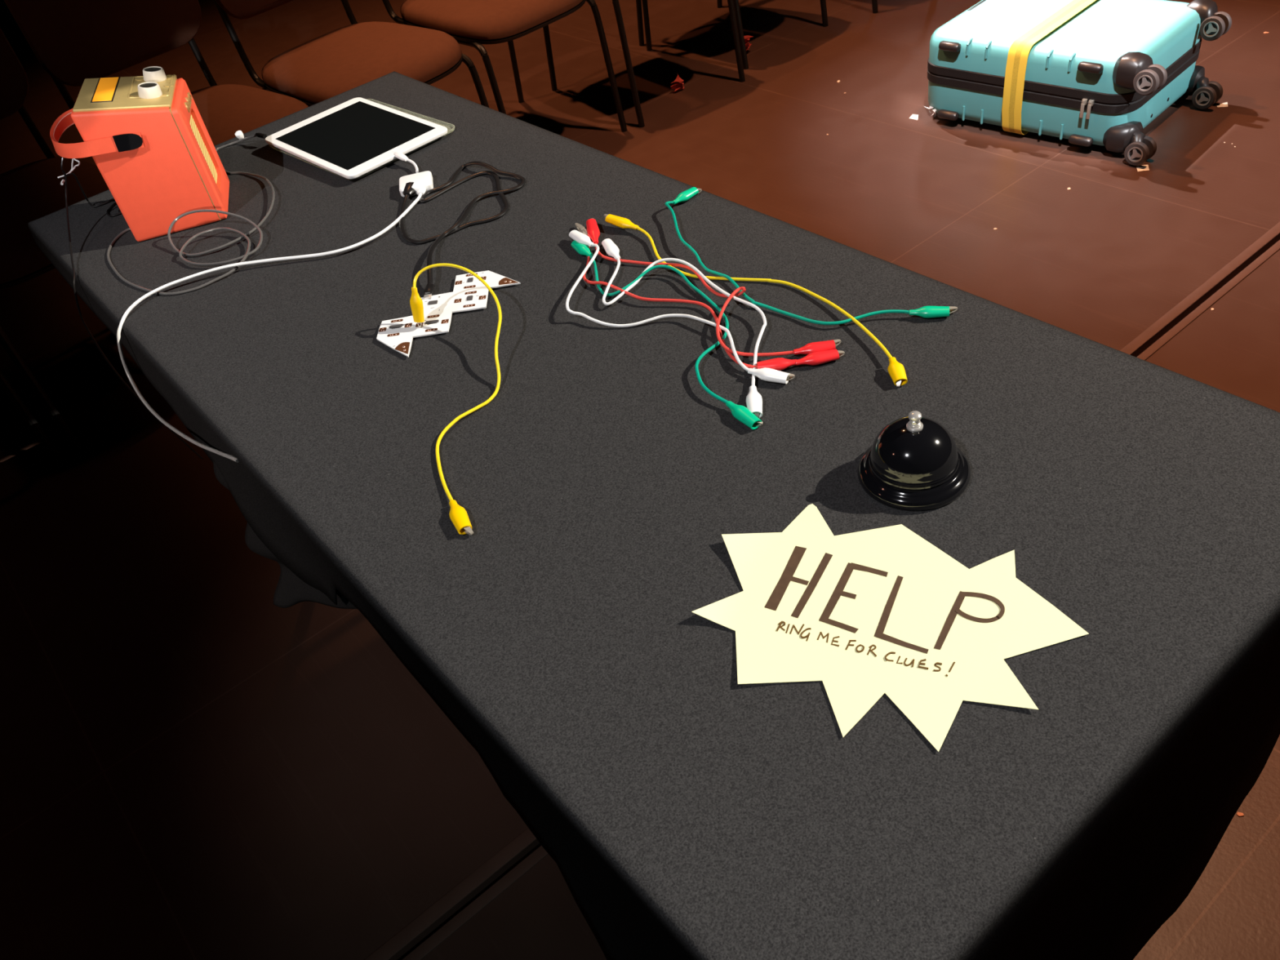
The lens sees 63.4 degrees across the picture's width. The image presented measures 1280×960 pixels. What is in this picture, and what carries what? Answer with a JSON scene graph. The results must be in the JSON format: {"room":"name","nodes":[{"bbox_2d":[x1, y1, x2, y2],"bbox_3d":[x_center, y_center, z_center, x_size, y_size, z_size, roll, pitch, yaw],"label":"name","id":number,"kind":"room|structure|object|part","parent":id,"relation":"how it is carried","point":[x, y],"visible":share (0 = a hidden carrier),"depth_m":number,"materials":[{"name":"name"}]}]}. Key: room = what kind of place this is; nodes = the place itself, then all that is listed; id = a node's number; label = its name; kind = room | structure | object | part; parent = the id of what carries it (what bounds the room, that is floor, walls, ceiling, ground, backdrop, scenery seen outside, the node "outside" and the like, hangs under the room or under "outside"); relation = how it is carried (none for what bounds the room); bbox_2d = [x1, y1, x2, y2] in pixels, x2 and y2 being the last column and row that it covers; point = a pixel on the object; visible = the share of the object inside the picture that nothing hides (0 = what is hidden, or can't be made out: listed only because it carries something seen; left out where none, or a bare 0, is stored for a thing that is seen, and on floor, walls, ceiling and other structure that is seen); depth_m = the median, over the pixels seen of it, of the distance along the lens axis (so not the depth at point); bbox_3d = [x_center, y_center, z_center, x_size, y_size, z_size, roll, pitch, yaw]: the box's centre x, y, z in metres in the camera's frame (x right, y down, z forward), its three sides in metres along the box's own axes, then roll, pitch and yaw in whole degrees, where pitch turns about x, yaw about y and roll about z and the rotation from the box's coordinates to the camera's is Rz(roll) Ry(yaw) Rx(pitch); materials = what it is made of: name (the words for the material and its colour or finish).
{"room":"escape room","nodes":[
{"label":"escape room","id":0,"kind":"room"},
{"bbox_2d":[0,0,1279,959],"bbox_3d":[0.141,-1.258,3.397,12.000,0.060,11.000,-34,46,-24],"label":"floor","id":1,"kind":"structure","parent":0,"point":[194,765],"depth_m":2.07,"materials":[{"name":"brown wood"}]},
{"bbox_2d":[0,369,64,465],"bbox_3d":[-1.705,-0.363,2.092,0.598,0.891,0.430,28,54,36],"label":"chair","id":2,"kind":"object","parent":1,"relation":"on","point":[5,384],"visible":1,"depth_m":2.23,"materials":[{"name":"metal"}]},
{"bbox_2d":[4,0,308,146],"bbox_3d":[-1.088,-0.875,2.526,0.598,0.891,0.430,28,54,36],"label":"chair","id":3,"kind":"object","parent":1,"relation":"on","point":[74,42],"visible":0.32,"depth_m":2.50,"materials":[{"name":"brown fabric"}]},
{"bbox_3d":[-1.299,-1.168,2.485,0.099,0.340,0.420,28,54,36],"label":"backrest","id":4,"kind":"part","parent":3,"relation":"part of","materials":[{"name":"brown fabric"}]},
{"bbox_3d":[-1.062,-0.849,2.520,0.492,0.067,0.430,28,54,36],"label":"seat","id":5,"kind":"part","parent":3,"relation":"part of","materials":[{"name":"brown fabric"}]},
{"bbox_2d":[213,0,488,107],"bbox_3d":[-0.774,-1.135,2.746,0.598,0.891,0.430,28,54,36],"label":"chair","id":6,"kind":"object","parent":1,"relation":"on","point":[335,62],"visible":0.62,"depth_m":2.69,"materials":[{"name":"brown fabric"}]},
{"bbox_3d":[-0.984,-1.427,2.705,0.099,0.340,0.420,28,54,36],"label":"backrest","id":7,"kind":"part","parent":6,"relation":"part of","materials":[{"name":"brown fabric"}]},
{"bbox_3d":[-0.748,-1.108,2.740,0.492,0.067,0.430,28,54,36],"label":"seat","id":8,"kind":"part","parent":6,"relation":"part of","materials":[{"name":"brown fabric"}]},
{"bbox_3d":[-0.419,-0.971,2.853,0.092,0.402,0.020,23,52,33],"label":"leg","id":9,"kind":"part","parent":6,"relation":"part of","materials":[{"name":"black metal"}]},
{"bbox_2d":[382,0,626,132],"bbox_3d":[-0.459,-1.408,2.981,0.430,0.891,0.598,-38,47,-27],"label":"chair","id":10,"kind":"object","parent":1,"relation":"on","point":[471,23],"visible":0.7,"depth_m":2.84,"materials":[{"name":"brown fabric"}]},
{"bbox_3d":[-0.565,-1.249,2.907,0.019,0.018,0.360,-37,47,-26],"label":"rail","id":11,"kind":"part","parent":10,"relation":"part of","materials":[{"name":"black metal"}]},
{"bbox_3d":[-0.389,-1.017,2.898,0.020,0.402,0.092,-34,46,-24],"label":"leg","id":12,"kind":"part","parent":10,"relation":"part of","materials":[{"name":"black metal"}]},
{"bbox_3d":[-0.433,-1.381,2.974,0.430,0.067,0.492,-38,47,-27],"label":"seat","id":13,"kind":"part","parent":10,"relation":"part of","materials":[{"name":"brown fabric"}]},
{"bbox_3d":[-0.410,-1.407,3.342,0.023,0.402,0.093,-32,45,-22],"label":"leg","id":14,"kind":"part","parent":10,"relation":"part of","materials":[{"name":"black metal"}]},
{"bbox_3d":[-0.105,-1.236,3.079,0.092,0.402,0.020,25,53,35],"label":"leg","id":15,"kind":"part","parent":10,"relation":"part of","materials":[{"name":"black metal"}]},
{"bbox_2d":[542,0,745,127],"bbox_3d":[-0.067,-1.653,3.168,0.430,0.891,0.598,-31,45,-21],"label":"chair","id":16,"kind":"object","parent":1,"relation":"on","point":[617,10],"visible":0.95,"depth_m":3.23,"materials":[{"name":"metal"}]},
{"bbox_3d":[-0.294,-1.465,3.380,0.023,0.402,0.093,-37,47,-26],"label":"leg","id":17,"kind":"part","parent":16,"relation":"part of","materials":[{"name":"black metal"}]},
{"bbox_3d":[-0.044,-1.257,3.088,0.020,0.402,0.092,-28,44,-18],"label":"leg","id":18,"kind":"part","parent":16,"relation":"part of","materials":[{"name":"black metal"}]},
{"bbox_3d":[0.019,-1.654,3.521,0.023,0.402,0.093,-26,43,-16],"label":"leg","id":19,"kind":"part","parent":16,"relation":"part of","materials":[{"name":"black metal"}]},
{"bbox_3d":[0.277,-1.450,3.232,0.020,0.402,0.092,-35,46,-24],"label":"leg","id":20,"kind":"part","parent":16,"relation":"part of","materials":[{"name":"black metal"}]},
{"bbox_2d":[670,72,684,93],"bbox_3d":[0.120,-1.284,3.347,0.045,0.050,0.049,-5,41,7],"label":"scrap","id":21,"kind":"object","parent":1,"relation":"on","point":[677,85],"visible":1,"depth_m":3.35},
{"bbox_2d":[635,0,828,69],"bbox_3d":[0.235,-1.913,3.390,0.430,0.891,0.598,-36,47,-26],"label":"chair","id":22,"kind":"object","parent":1,"relation":"on","point":[638,2],"visible":0.92,"depth_m":3.55,"materials":[{"name":"metal"}]},
{"bbox_3d":[0.006,-1.703,3.579,0.093,0.402,0.023,24,52,34],"label":"leg","id":23,"kind":"part","parent":22,"relation":"part of","materials":[{"name":"black metal"}]},
{"bbox_3d":[0.290,-1.912,3.749,0.023,0.402,0.093,-31,45,-21],"label":"leg","id":24,"kind":"part","parent":22,"relation":"part of","materials":[{"name":"black metal"}]},
{"bbox_3d":[0.296,-1.521,3.307,0.020,0.402,0.092,-33,45,-23],"label":"leg","id":25,"kind":"part","parent":22,"relation":"part of","materials":[{"name":"black metal"}]},
{"bbox_3d":[0.587,-1.736,3.482,0.092,0.402,0.020,27,54,35],"label":"leg","id":26,"kind":"part","parent":22,"relation":"part of","materials":[{"name":"black metal"}]},
{"bbox_2d":[743,35,752,50],"bbox_3d":[0.363,-1.473,3.500,0.052,0.056,0.050,17,48,29],"label":"scrap","id":27,"kind":"object","parent":1,"relation":"on","point":[748,45],"visible":0.6,"depth_m":3.50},
{"bbox_2d":[364,222,1279,959],"bbox_3d":[1.294,-0.481,2.210,12.000,0.002,0.022,-34,46,-24],"label":"trim","id":28,"kind":"structure","parent":1,"relation":"on","point":[505,855],"depth_m":1.43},
{"bbox_2d":[402,240,1279,959],"bbox_3d":[1.315,-0.467,2.189,12.000,0.002,0.017,-34,46,-24],"label":"trim","id":29,"kind":"structure","parent":1,"relation":"on","point":[418,953],"depth_m":1.41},
{"bbox_2d":[871,0,878,13],"bbox_3d":[0.701,-2.186,3.590,0.430,0.891,0.598,-37,47,-26],"label":"chair","id":30,"kind":"object","parent":1,"relation":"on","point":[874,2],"visible":1,"depth_m":3.60,"materials":[{"name":"metal"}]},
{"bbox_2d":[909,114,918,119],"bbox_3d":[0.783,-1.033,2.949,0.028,0.001,0.034,16,48,28],"label":"tape","id":31,"kind":"object","parent":1,"relation":"on","point":[915,117],"visible":1,"depth_m":2.95,"materials":[{"name":"white paper"}]},
{"bbox_2d":[925,0,1231,165],"bbox_3d":[1.147,-1.108,2.759,0.670,0.252,0.472,28,55,36],"label":"suitcase","id":32,"kind":"object","parent":1,"relation":"on","point":[1101,77],"visible":1,"depth_m":2.63,"materials":[{"name":"teal plastic"}]},
{"bbox_2d":[1001,0,1096,134],"bbox_3d":[1.121,-1.125,2.785,0.054,0.239,0.456,28,55,36],"label":"strap","id":33,"kind":"object","parent":32,"relation":"attached to","point":[1020,49],"visible":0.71,"depth_m":2.67,"materials":[{"name":"yellow fabric"}]},
{"bbox_3d":[1.101,-0.924,2.574,0.012,0.045,0.013,28,55,36],"label":"zip pull","id":34,"kind":"part","parent":32,"relation":"part of","materials":[{"name":"metal"}]},
{"bbox_3d":[1.113,-0.917,2.563,0.012,0.045,0.013,28,55,36],"label":"zip pull","id":35,"kind":"part","parent":32,"relation":"part of","materials":[{"name":"metal"}]},
{"bbox_2d":[1136,164,1149,171],"bbox_3d":[1.236,-0.766,2.545,0.028,0.001,0.034,2,43,15],"label":"tape","id":36,"kind":"object","parent":1,"relation":"on","point":[1141,167],"visible":1,"depth_m":2.54,"materials":[{"name":"beige paper"}]},
{"bbox_2d":[1215,102,1227,107],"bbox_3d":[1.532,-0.987,2.725,0.030,0.001,0.029,2,43,15],"label":"tape","id":37,"kind":"object","parent":1,"relation":"on","point":[1223,104],"visible":1,"depth_m":2.72,"materials":[{"name":"beige paper"}]},
{"bbox_2d":[1236,812,1244,817],"bbox_3d":[0.761,0.424,1.314,0.008,0.002,0.006,-8,41,4],"label":"paper scrap","id":38,"kind":"object","parent":1,"relation":"on","point":[1238,814],"visible":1,"depth_m":1.31,"materials":[{"name":"orange paper"}]},
{"bbox_3d":[-0.102,0.081,1.346,0.602,0.727,1.508,-34,46,-24],"label":"folding table","id":39,"kind":"object","parent":1,"relation":"on","visible":0},
{"bbox_2d":[27,71,1279,959],"bbox_3d":[-0.130,-0.061,1.191,0.664,0.310,1.575,-34,46,-24],"label":"tablecloth","id":40,"kind":"object","parent":39,"relation":"on","point":[686,811],"visible":0.91,"depth_m":0.80,"materials":[{"name":"black fabric"}]},
{"bbox_2d":[49,66,229,241],"bbox_3d":[-0.652,-0.423,1.347,0.169,0.176,0.147,-17,41,-6],"label":"radio","id":41,"kind":"object","parent":40,"relation":"on","point":[147,136],"visible":1,"depth_m":1.30,"materials":[{"name":"orange leather"}]},
{"bbox_3d":[-0.684,-0.448,1.315,0.114,0.030,0.147,-17,41,-6],"label":"handle","id":42,"kind":"part","parent":41,"relation":"part of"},
{"bbox_3d":[-0.671,-0.491,1.301,0.025,0.006,0.096,-17,41,-6],"label":"display frame","id":43,"kind":"part","parent":41,"relation":"part of","materials":[{"name":"plastic"}]},
{"bbox_3d":[-0.645,-0.486,1.301,0.109,0.025,0.118,-17,41,-6],"label":"plate","id":44,"kind":"part","parent":41,"relation":"part of","materials":[{"name":"gold metal"}]},
{"bbox_3d":[-0.627,-0.416,1.269,0.032,0.022,0.006,-22,42,-12],"label":"handle","id":45,"kind":"part","parent":41,"relation":"part of","materials":[{"name":"black plastic"}]},
{"bbox_2d":[60,156,203,459],"bbox_3d":[-0.707,-0.254,1.443,0.062,0.418,0.253,-17,41,-6],"label":"power cord","id":46,"kind":"object","parent":41,"relation":"hanging from","point":[62,158],"visible":0.84,"depth_m":1.37,"materials":[{"name":"plastic"}]},
{"bbox_2d":[57,158,79,185],"bbox_3d":[-0.759,-0.412,1.378,0.021,0.007,0.080,-6,41,6],"label":"tie","id":47,"kind":"object","parent":46,"relation":"attached to","point":[62,182],"visible":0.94,"depth_m":1.38,"materials":[{"name":"white plastic"}]},
{"bbox_3d":[-0.750,-0.405,1.425,0.048,0.076,0.082,-24,42,-13],"label":"cord","id":48,"kind":"part","parent":46,"relation":"part of","materials":[{"name":"black plastic"}]},
{"bbox_3d":[-0.734,-0.379,1.449,0.028,0.003,0.048,-31,45,-21],"label":"cord","id":49,"kind":"part","parent":46,"relation":"part of","materials":[{"name":"black plastic"}]},
{"bbox_3d":[-0.611,-0.484,1.288,0.028,0.018,0.028,-17,41,-6],"label":"knob","id":50,"kind":"part","parent":41,"relation":"part of","materials":[{"name":"beige plastic"}]},
{"bbox_3d":[-0.627,-0.523,1.335,0.028,0.018,0.028,-17,41,-6],"label":"knob","id":51,"kind":"part","parent":41,"relation":"part of","materials":[{"name":"beige plastic"}]},
{"bbox_3d":[-0.576,-0.436,1.365,0.010,0.150,0.126,-17,41,-6],"label":"panel","id":52,"kind":"part","parent":41,"relation":"part of","materials":[{"name":"red plastic"}]},
{"bbox_2d":[189,114,217,184],"bbox_3d":[-0.579,-0.434,1.366,0.003,0.099,0.078,-17,41,-6],"label":"speaker grille","id":53,"kind":"object","parent":41,"relation":"attached to","point":[194,129],"depth_m":1.38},
{"bbox_2d":[106,133,275,295],"bbox_3d":[-0.596,-0.373,1.388,0.221,0.032,0.452,-11,41,0],"label":"cable","id":54,"kind":"object","parent":40,"relation":"on","point":[180,252],"visible":0.94,"depth_m":1.31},
{"bbox_2d":[235,130,244,139],"bbox_3d":[-0.606,-0.519,1.568,0.012,0.018,0.017,-34,46,-24],"label":"tag","id":55,"kind":"object","parent":40,"relation":"on","point":[238,134],"visible":1,"depth_m":1.56,"materials":[{"name":"white plastic"}]},
{"bbox_2d":[116,186,426,462],"bbox_3d":[-0.455,-0.184,1.213,0.276,0.084,0.520,2,43,15],"label":"charging cable","id":56,"kind":"object","parent":40,"relation":"on","point":[420,191],"visible":1,"depth_m":1.23,"materials":[{"name":"white plastic"}]},
{"bbox_2d":[268,98,454,179],"bbox_3d":[-0.407,-0.500,1.508,0.184,0.006,0.245,-38,48,-27],"label":"tablet case","id":57,"kind":"object","parent":40,"relation":"on","point":[451,127],"visible":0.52,"depth_m":1.50,"materials":[{"name":"white plastic"}]},
{"bbox_2d":[265,97,447,178],"bbox_3d":[-0.410,-0.494,1.488,0.170,0.009,0.240,-38,48,-28],"label":"tablet","id":58,"kind":"object","parent":57,"relation":"on","point":[355,137],"visible":1,"depth_m":1.48,"materials":[{"name":"white plastic"}]},
{"bbox_2d":[393,151,433,197],"bbox_3d":[-0.300,-0.410,1.375,0.045,0.014,0.125,-16,41,-5],"label":"adapter","id":59,"kind":"object","parent":40,"relation":"on","point":[424,179],"visible":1,"depth_m":1.34,"materials":[{"name":"white plastic"}]},
{"bbox_3d":[-0.305,-0.423,1.390,0.009,0.007,0.051,-26,43,-16],"label":"cord","id":60,"kind":"part","parent":59,"relation":"part of","materials":[{"name":"white plastic"}]},
{"bbox_2d":[376,270,520,357],"bbox_3d":[-0.209,-0.184,1.104,0.082,0.004,0.156,27,54,36],"label":"circuit board","id":61,"kind":"object","parent":40,"relation":"on","point":[469,293],"visible":0.97,"depth_m":1.10,"materials":[{"name":"white plastic"}]},
{"bbox_2d":[423,293,431,298],"bbox_3d":[-0.230,-0.199,1.125,0.008,0.003,0.006,-7,41,5],"label":"socket","id":62,"kind":"object","parent":61,"relation":"attached to","point":[428,295],"depth_m":1.12,"materials":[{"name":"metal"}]},
{"bbox_2d":[409,262,502,534],"bbox_3d":[-0.156,-0.092,0.948,0.091,0.062,0.353,-16,41,-5],"label":"lead","id":63,"kind":"object","parent":40,"relation":"on","point":[459,517],"visible":1,"depth_m":0.97,"materials":[{"name":"yellow plastic"}]},
{"bbox_2d":[399,160,525,294],"bbox_3d":[-0.248,-0.314,1.254,0.164,0.016,0.323,3,43,16],"label":"cable","id":64,"kind":"object","parent":40,"relation":"on","point":[408,191],"visible":0.99,"depth_m":1.29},
{"bbox_2d":[570,240,763,429],"bbox_3d":[0.033,-0.168,1.027,0.081,0.013,0.406,-25,43,-15],"label":"lead","id":65,"kind":"object","parent":40,"relation":"on","point":[741,413],"visible":1,"depth_m":0.98,"materials":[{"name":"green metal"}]},
{"bbox_2d":[565,230,795,383],"bbox_3d":[-0.007,-0.167,1.033,0.097,0.015,0.389,-29,44,-19],"label":"lead","id":66,"kind":"object","parent":40,"relation":"on","point":[770,375],"visible":1,"depth_m":1.02,"materials":[{"name":"white plastic"}]},
{"bbox_2d":[601,238,766,417],"bbox_3d":[0.043,-0.170,1.024,0.103,0.016,0.368,-28,44,-18],"label":"lead","id":67,"kind":"object","parent":40,"relation":"on","point":[753,399],"visible":1,"depth_m":1.03,"materials":[{"name":"white plastic"}]},
{"bbox_2d":[574,222,844,370],"bbox_3d":[0.029,-0.188,1.052,0.076,0.010,0.416,-34,46,-24],"label":"lead","id":68,"kind":"object","parent":40,"relation":"on","point":[815,358],"visible":0.96,"depth_m":0.93,"materials":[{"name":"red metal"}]},
{"bbox_2d":[586,217,841,356],"bbox_3d":[0.037,-0.196,1.053,0.079,0.016,0.392,-33,45,-23],"label":"lead","id":69,"kind":"object","parent":40,"relation":"on","point":[593,233],"visible":0.98,"depth_m":1.00,"materials":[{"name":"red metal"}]},
{"bbox_2d":[604,213,907,386],"bbox_3d":[0.107,-0.203,1.048,0.060,0.014,0.464,-32,45,-22],"label":"lead","id":70,"kind":"object","parent":40,"relation":"on","point":[896,371],"visible":0.95,"depth_m":1.02,"materials":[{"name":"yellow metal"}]},
{"bbox_2d":[665,186,958,324],"bbox_3d":[0.133,-0.225,1.067,0.121,0.014,0.396,-31,45,-21],"label":"lead","id":71,"kind":"object","parent":40,"relation":"on","point":[926,312],"visible":1,"depth_m":0.99,"materials":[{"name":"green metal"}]},
{"bbox_2d":[691,503,1088,751],"bbox_3d":[0.160,0.094,0.705,0.262,0.008,0.191,13,47,26],"label":"sign","id":72,"kind":"object","parent":40,"relation":"on","point":[868,615],"visible":1,"depth_m":0.70,"materials":[{"name":"beige paper"}]},
{"bbox_2d":[857,410,970,511],"bbox_3d":[0.209,-0.027,0.790,0.086,0.062,0.086,-34,46,-24],"label":"bell","id":73,"kind":"object","parent":40,"relation":"on","point":[914,463],"visible":1,"depth_m":0.78,"materials":[{"name":"black metal"}]}
]}

